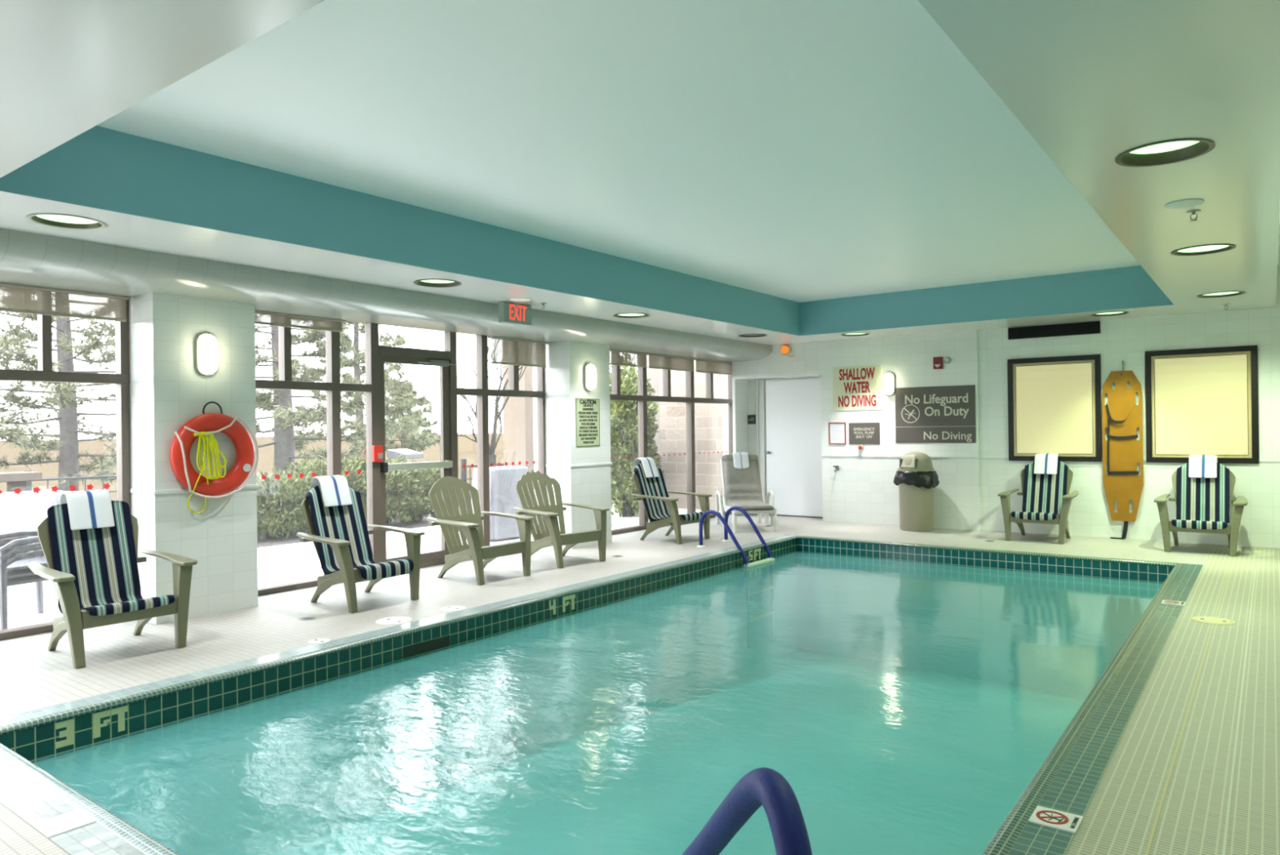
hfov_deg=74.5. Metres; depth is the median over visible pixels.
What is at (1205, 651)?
trim
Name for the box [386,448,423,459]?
car
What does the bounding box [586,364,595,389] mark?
diffuser
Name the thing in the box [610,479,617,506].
shrub
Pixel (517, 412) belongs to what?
patio column
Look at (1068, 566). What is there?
trim
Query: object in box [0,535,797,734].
trim
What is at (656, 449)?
shrub
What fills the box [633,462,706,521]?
seat cushion
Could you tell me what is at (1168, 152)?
recessed light
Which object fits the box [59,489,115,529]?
towel
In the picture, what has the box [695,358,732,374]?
roller shade
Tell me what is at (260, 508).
juniper shrub
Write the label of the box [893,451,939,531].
trash can
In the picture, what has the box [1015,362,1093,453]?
blind
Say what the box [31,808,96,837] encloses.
tile
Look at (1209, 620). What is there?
drain cover
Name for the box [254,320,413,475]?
pine tree
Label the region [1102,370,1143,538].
board
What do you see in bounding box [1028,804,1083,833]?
sign
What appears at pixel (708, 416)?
stone wall
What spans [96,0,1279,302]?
ceiling
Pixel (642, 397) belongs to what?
window
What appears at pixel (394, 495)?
juniper shrub
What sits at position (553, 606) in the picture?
depth marker
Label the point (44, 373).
window
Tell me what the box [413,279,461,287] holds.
recessed light
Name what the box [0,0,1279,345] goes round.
ceiling
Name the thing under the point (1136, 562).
trim
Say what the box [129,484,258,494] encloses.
trim
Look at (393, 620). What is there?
drain cover
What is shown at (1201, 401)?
blind
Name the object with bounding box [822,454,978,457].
trim
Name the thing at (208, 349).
diffuser
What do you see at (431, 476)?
juniper shrub
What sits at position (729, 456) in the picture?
pad
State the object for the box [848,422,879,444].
sign
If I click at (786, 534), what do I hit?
trim
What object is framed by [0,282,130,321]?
roller shade
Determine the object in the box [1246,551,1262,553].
floor plate
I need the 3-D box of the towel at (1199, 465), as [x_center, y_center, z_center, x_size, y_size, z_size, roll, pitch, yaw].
[6.391,0.437,9.559,0.263,0.252,0.240,-1,0,37]
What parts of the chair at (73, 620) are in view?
armrest, leg, leg, backrest, seat, leg, armrest, leg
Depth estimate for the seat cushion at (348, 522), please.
7.12 m
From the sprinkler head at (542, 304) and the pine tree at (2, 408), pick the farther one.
the pine tree at (2, 408)
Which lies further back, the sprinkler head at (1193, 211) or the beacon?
the beacon
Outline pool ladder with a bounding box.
[696,506,774,648]
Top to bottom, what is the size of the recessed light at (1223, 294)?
0.033 m
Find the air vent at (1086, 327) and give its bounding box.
[1008,320,1100,339]
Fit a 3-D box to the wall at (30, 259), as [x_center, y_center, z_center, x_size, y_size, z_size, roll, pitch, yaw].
[-2.642,-1.119,7.612,1.060,0.232,14.220,-1,0,37]
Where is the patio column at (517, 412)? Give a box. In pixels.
[502,364,533,505]
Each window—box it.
[0,299,130,639]
[255,320,546,595]
[609,364,733,534]
[1007,354,1102,462]
[1144,345,1258,463]
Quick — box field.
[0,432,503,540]
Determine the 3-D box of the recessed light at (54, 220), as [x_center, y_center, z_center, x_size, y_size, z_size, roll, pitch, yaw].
[-3.372,-1.228,4.959,0.398,0.045,0.398,-1,0,37]
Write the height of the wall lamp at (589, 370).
0.345 m
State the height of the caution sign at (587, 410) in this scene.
0.580 m
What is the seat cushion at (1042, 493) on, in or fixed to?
on the chair at (1060, 519)
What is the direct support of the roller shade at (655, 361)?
attached to the window at (642, 397)
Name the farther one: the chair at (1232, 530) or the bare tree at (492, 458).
the bare tree at (492, 458)
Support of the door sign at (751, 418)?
attached to the wall at (863, 490)
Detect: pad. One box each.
[721,453,758,461]
[722,460,773,509]
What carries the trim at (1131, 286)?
attached to the ceiling at (795, 150)
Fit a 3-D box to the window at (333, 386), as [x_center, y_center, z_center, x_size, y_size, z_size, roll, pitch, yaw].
[-2.322,0.175,8.657,0.120,2.534,3.868,-1,0,37]
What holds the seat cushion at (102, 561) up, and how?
on the chair at (73, 620)
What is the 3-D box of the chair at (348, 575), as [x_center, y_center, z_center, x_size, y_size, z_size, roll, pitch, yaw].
[-2.373,0.964,7.029,0.847,0.951,0.840,-1,0,38]
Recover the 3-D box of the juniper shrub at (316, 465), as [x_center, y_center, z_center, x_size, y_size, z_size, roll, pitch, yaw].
[-4.454,0.931,12.166,1.333,1.132,1.445,-1,0,37]
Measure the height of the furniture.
0.900 m
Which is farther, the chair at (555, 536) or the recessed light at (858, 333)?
the recessed light at (858, 333)
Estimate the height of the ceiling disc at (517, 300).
0.014 m
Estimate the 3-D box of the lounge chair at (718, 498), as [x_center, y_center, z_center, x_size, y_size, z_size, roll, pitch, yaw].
[1.511,0.914,11.854,0.812,0.988,1.206,-1,0,-3]
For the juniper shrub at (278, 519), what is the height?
0.975 m
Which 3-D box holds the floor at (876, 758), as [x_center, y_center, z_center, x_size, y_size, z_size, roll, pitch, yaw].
[1.115,2.647,6.129,4.114,0.600,8.504,-1,0,37]
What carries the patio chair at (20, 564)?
on the patio chair at (38, 580)
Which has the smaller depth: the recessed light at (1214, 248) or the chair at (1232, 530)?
the recessed light at (1214, 248)
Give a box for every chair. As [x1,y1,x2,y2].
[0,493,61,617]
[0,501,58,624]
[0,543,48,629]
[26,514,197,668]
[296,496,424,613]
[426,475,534,585]
[513,470,609,568]
[631,471,711,544]
[715,457,777,532]
[997,467,1079,543]
[1153,469,1248,555]
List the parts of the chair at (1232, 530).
armrest, leg, leg, seat, backrest, leg, leg, armrest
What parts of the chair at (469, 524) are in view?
armrest, leg, backrest, leg, seat, leg, armrest, leg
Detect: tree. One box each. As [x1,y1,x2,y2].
[0,311,260,491]
[0,329,85,467]
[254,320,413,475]
[271,321,435,459]
[364,379,439,461]
[430,337,526,466]
[609,364,659,516]
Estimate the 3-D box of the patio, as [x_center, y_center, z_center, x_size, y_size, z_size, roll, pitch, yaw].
[-3.860,1.526,9.159,2.800,0.110,38.000,-1,0,37]
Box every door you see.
[378,354,456,562]
[755,377,822,518]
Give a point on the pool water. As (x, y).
(795, 551)
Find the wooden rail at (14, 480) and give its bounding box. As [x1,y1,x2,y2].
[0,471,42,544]
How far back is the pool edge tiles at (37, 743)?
5.36 m
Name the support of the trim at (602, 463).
attached to the wall at (167, 391)
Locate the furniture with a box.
[471,466,531,539]
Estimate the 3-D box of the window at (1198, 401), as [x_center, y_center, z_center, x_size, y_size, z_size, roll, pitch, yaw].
[6.453,-0.251,9.703,1.084,1.320,0.030,-1,0,37]
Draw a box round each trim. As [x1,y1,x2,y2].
[0,125,799,335]
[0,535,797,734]
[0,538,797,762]
[0,742,179,854]
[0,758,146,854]
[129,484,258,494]
[545,462,612,467]
[786,533,1202,564]
[796,535,1177,566]
[796,537,1173,583]
[799,265,1173,335]
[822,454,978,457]
[979,456,1279,462]
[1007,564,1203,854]
[1144,566,1230,854]
[1222,568,1255,854]
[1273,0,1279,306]
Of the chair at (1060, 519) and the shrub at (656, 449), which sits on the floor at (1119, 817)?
the chair at (1060, 519)
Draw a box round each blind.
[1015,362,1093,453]
[1154,354,1248,454]
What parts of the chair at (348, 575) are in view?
armrest, leg, backrest, leg, seat, leg, armrest, leg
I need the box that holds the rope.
[187,431,226,513]
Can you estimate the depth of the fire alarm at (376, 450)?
8.17 m
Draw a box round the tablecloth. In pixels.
[0,489,68,533]
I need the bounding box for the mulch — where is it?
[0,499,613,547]
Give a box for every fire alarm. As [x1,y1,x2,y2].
[371,444,382,462]
[933,356,942,368]
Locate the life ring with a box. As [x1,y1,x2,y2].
[169,413,258,497]
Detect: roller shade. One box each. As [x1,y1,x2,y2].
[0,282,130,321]
[254,310,346,332]
[487,335,549,367]
[609,348,649,367]
[647,353,697,371]
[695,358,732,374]
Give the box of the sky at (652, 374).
[646,355,660,467]
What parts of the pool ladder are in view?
foam rail, foam rail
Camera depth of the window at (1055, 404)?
10.62 m
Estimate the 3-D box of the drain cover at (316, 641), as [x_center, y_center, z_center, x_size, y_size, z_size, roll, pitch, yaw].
[-2.154,1.433,5.652,0.140,0.008,0.140,-1,0,37]
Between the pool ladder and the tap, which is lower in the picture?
the pool ladder
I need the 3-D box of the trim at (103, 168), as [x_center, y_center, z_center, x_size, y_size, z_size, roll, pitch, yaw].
[-0.569,-1.470,7.960,0.020,0.460,9.230,-1,0,37]
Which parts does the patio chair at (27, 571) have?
leg, armrest, armrest, seat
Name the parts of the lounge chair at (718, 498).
armrest, rail, leg, backrest, leg, armrest, leg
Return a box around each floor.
[0,513,1279,854]
[205,649,1086,854]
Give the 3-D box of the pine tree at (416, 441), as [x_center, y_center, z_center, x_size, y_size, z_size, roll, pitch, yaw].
[-10.383,-0.148,36.152,3.895,3.984,3.452,-1,0,-19]
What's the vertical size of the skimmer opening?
0.081 m
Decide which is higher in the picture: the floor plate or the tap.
the tap
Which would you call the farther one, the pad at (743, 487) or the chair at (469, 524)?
the pad at (743, 487)
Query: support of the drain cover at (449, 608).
on the floor at (1119, 817)
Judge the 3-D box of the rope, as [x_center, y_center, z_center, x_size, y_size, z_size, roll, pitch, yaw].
[-3.305,0.343,6.434,0.140,0.623,0.251,-1,0,37]
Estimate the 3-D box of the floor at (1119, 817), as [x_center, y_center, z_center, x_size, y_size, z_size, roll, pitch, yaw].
[1.094,1.495,5.097,9.600,0.200,14.650,-1,0,37]
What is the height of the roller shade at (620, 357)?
0.252 m
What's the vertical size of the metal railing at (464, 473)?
0.980 m
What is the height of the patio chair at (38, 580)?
0.831 m
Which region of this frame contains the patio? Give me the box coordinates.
[0,503,720,630]
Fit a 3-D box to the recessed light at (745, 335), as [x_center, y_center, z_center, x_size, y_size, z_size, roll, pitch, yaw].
[1.542,-1.270,11.524,0.398,0.033,0.398,-1,0,37]
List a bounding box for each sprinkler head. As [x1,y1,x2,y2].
[538,302,546,309]
[1186,209,1201,221]
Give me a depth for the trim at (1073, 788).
3.79 m
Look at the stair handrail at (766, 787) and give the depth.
1.18 m
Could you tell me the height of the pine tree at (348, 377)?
7.329 m
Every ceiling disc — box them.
[510,297,531,302]
[1164,199,1204,208]
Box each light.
[25,213,107,230]
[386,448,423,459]
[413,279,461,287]
[613,312,648,318]
[737,333,767,337]
[840,332,870,336]
[944,356,951,363]
[1089,311,1128,316]
[1115,138,1215,167]
[1170,244,1235,256]
[1196,291,1245,297]
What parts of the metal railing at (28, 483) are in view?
post, rail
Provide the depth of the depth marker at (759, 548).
9.89 m
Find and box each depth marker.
[55,704,128,748]
[549,593,575,614]
[748,547,760,559]
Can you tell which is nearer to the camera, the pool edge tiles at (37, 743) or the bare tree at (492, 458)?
the pool edge tiles at (37, 743)
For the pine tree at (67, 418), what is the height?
7.745 m
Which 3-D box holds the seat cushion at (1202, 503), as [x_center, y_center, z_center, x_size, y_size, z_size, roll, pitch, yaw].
[6.178,0.751,9.269,0.493,0.741,0.847,-1,0,37]
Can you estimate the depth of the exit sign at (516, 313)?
8.32 m
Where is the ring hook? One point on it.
(208, 402)
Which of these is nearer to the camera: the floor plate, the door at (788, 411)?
the floor plate
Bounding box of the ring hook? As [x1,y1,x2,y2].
[202,401,222,413]
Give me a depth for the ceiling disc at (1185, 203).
4.82 m
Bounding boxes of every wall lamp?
[194,332,217,376]
[583,362,595,391]
[883,371,895,395]
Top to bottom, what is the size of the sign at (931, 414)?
0.770 m
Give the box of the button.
[857,444,863,449]
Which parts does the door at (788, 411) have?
frame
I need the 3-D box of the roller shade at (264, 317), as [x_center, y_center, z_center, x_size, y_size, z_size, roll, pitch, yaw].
[-3.086,-0.970,7.484,0.080,0.162,1.040,-1,0,37]
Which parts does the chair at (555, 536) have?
armrest, backrest, leg, leg, seat, leg, armrest, leg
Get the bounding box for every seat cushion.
[47,500,174,615]
[304,484,413,579]
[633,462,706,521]
[1011,459,1068,519]
[1171,462,1229,528]
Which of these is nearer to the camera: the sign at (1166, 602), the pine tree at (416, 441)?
the sign at (1166, 602)
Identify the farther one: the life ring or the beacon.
the beacon
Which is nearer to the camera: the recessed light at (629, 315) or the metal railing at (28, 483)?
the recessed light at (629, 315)
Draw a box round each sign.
[498,301,531,325]
[575,397,599,446]
[747,414,755,423]
[832,364,882,410]
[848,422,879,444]
[895,384,976,442]
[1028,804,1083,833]
[1160,600,1185,605]
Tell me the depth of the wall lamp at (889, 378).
11.79 m
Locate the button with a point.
(860, 446)
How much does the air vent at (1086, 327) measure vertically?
0.150 m
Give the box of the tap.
[832,465,839,471]
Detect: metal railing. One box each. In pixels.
[24,470,116,537]
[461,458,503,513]
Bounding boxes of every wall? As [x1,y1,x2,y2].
[0,228,772,361]
[33,551,1162,854]
[128,292,728,624]
[658,360,723,511]
[732,264,1279,547]
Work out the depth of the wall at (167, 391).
6.57 m
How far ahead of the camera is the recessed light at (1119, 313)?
9.78 m
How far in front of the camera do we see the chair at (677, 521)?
10.49 m
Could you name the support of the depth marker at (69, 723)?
attached to the wall at (206, 784)
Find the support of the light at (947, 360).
attached to the wall at (863, 490)
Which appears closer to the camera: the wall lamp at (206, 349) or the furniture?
the wall lamp at (206, 349)
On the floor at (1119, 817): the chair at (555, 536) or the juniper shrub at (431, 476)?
the chair at (555, 536)
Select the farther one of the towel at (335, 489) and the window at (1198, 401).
the window at (1198, 401)
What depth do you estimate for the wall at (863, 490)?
11.07 m
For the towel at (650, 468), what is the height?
0.252 m
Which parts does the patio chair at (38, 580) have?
leg, armrest, seat, leg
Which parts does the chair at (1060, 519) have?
leg, armrest, leg, seat, backrest, leg, leg, armrest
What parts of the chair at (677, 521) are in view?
backrest, armrest, leg, leg, leg, seat, armrest, leg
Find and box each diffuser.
[199,334,217,373]
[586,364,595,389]
[883,373,893,394]
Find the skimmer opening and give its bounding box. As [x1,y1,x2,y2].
[402,635,449,658]
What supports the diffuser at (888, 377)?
attached to the wall lamp at (889, 378)
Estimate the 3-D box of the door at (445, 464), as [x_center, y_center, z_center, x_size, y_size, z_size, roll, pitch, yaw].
[-2.277,0.356,8.656,0.120,2.158,0.950,-1,0,37]
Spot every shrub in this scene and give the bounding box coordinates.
[256,466,321,538]
[257,498,266,532]
[280,453,367,531]
[341,452,431,525]
[385,457,440,522]
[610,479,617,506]
[630,436,664,508]
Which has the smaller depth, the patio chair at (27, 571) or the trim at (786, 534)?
the patio chair at (27, 571)
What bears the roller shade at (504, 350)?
attached to the window at (333, 386)
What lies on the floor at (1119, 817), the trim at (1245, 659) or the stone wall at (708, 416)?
the trim at (1245, 659)
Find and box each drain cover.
[307,638,329,644]
[375,616,412,624]
[440,605,466,611]
[1191,615,1235,624]
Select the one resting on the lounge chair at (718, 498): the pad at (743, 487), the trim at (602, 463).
the pad at (743, 487)
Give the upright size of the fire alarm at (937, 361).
0.160 m
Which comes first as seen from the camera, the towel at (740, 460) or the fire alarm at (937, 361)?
the fire alarm at (937, 361)
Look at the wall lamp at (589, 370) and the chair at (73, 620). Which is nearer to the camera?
the chair at (73, 620)
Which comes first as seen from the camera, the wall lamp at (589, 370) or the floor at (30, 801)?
the floor at (30, 801)
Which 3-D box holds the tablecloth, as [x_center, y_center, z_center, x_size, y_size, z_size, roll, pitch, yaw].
[-6.619,0.830,7.660,0.957,0.342,2.499,-1,0,37]
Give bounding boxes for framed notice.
[828,422,845,444]
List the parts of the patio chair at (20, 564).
leg, armrest, armrest, seat, backrest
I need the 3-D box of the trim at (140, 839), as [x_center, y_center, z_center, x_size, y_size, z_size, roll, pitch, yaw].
[-1.462,1.429,2.716,4.114,0.030,0.075,-1,0,37]
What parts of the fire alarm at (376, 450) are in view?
label plate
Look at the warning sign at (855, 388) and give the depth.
12.13 m
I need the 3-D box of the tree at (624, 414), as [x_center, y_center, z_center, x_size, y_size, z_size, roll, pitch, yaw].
[-0.272,0.097,13.596,1.042,2.699,1.377,-1,0,37]
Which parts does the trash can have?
swing door, dome lid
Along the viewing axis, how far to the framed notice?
12.33 m
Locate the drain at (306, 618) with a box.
[297,616,315,620]
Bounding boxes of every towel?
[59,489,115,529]
[310,475,351,506]
[632,457,658,477]
[732,452,749,468]
[1033,453,1059,474]
[1188,454,1217,477]
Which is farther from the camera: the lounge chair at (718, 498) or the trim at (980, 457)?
the lounge chair at (718, 498)
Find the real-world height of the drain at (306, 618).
0.006 m
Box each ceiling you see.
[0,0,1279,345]
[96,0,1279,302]
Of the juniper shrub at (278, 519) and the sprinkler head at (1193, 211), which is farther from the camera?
the juniper shrub at (278, 519)
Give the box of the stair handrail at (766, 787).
[681,767,812,854]
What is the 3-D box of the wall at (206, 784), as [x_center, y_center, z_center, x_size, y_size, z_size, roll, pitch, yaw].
[1.111,2.297,6.129,4.514,1.400,8.904,-1,0,37]
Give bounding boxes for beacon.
[780,344,795,356]

